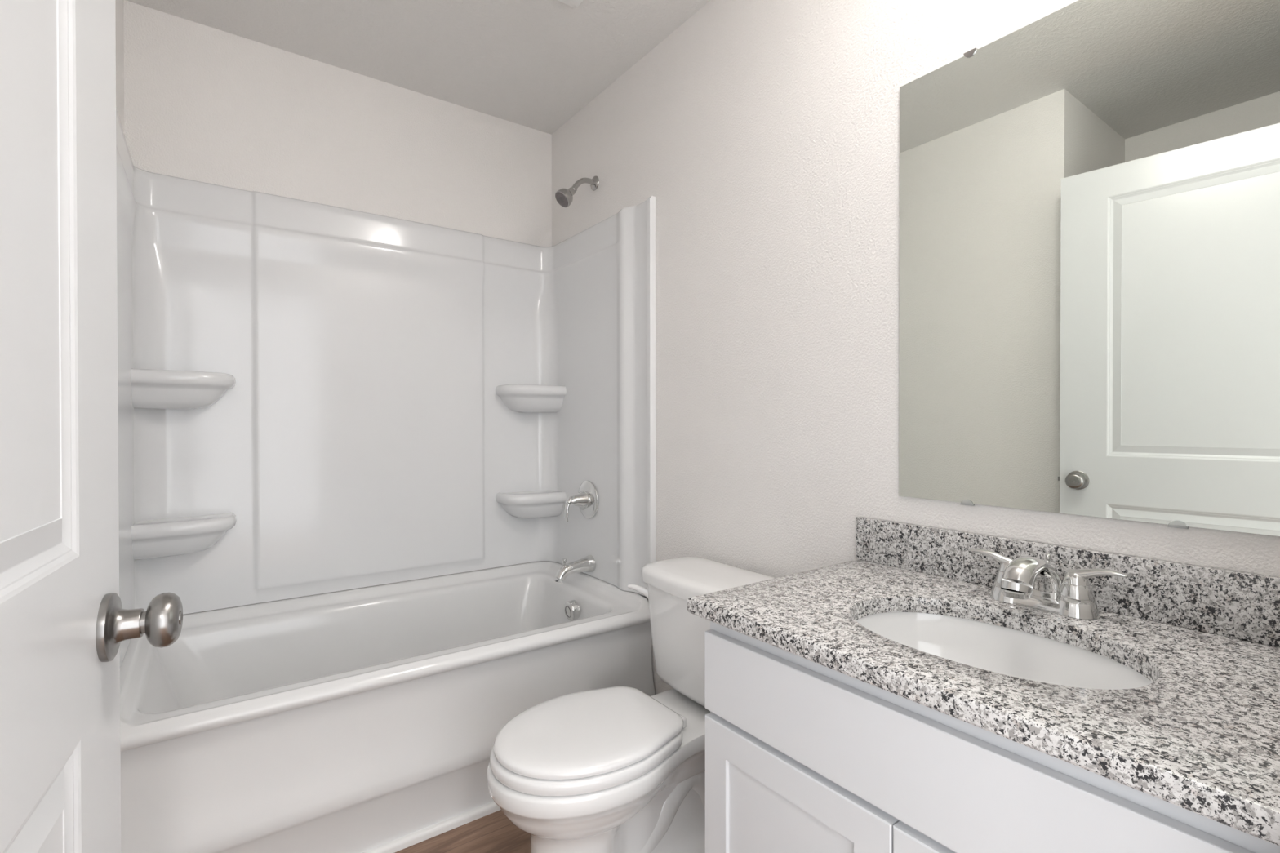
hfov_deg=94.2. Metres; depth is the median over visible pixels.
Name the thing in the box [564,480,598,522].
shower valve
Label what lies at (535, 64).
ceiling
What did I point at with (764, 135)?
wall
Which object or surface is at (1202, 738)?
countertop
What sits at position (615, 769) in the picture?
toilet
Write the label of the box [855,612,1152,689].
sink
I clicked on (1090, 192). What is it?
wall mirror
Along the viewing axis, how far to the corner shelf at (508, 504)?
2.59 m
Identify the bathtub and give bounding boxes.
[120,560,655,852]
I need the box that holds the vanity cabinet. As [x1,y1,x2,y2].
[704,621,1279,852]
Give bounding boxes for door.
[0,0,182,852]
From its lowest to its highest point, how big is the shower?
0.154 m
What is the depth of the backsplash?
1.03 m
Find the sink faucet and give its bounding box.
[968,548,1129,619]
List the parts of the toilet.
seat, lid, bowl, flush lever, tank, tank lid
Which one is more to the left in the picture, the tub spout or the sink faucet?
the tub spout
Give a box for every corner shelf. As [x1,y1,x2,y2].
[130,368,235,408]
[131,512,236,559]
[495,384,566,413]
[495,490,566,518]
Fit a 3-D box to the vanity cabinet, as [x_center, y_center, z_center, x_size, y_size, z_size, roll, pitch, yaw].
[0.564,0.758,0.972,0.529,0.798,0.785,0,0,-36]
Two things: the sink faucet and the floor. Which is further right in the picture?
the sink faucet
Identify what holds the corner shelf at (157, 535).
attached to the tub surround
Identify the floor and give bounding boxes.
[395,809,529,852]
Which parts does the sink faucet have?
lever handle, handle, spout, plate, lift rod, handle, lever handle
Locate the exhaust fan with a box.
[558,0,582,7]
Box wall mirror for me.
[898,0,1279,536]
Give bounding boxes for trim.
[361,800,501,852]
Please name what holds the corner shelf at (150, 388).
attached to the tub surround
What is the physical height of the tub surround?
1.443 m
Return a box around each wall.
[115,0,124,132]
[123,0,551,246]
[551,0,1279,694]
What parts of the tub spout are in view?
diverter knob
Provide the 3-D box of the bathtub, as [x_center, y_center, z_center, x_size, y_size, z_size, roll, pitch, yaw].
[-0.783,0.887,2.014,1.511,0.528,0.823,0,0,-36]
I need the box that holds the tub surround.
[115,106,656,668]
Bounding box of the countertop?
[686,559,1279,846]
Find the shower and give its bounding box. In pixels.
[555,175,599,207]
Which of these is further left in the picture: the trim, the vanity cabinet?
the trim
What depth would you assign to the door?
0.53 m
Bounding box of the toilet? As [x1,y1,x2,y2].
[487,555,776,852]
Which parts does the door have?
knob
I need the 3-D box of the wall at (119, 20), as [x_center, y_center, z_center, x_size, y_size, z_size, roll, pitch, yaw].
[-1.259,-0.094,0.662,0.832,2.510,2.452,0,0,-36]
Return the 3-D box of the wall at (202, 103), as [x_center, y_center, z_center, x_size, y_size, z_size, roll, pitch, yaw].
[-1.096,-0.106,2.354,1.615,2.510,0.100,0,0,-36]
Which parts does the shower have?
arm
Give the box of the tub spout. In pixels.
[554,555,595,583]
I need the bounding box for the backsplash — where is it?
[856,516,1279,647]
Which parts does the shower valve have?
lever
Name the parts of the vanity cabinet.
cabinet door, cabinet door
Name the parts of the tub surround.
panel, panel, panel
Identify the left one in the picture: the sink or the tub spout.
the tub spout
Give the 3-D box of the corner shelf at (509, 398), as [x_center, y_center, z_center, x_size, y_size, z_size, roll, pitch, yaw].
[-0.477,-0.121,2.614,0.268,0.117,0.165,0,0,-36]
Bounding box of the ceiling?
[126,0,710,134]

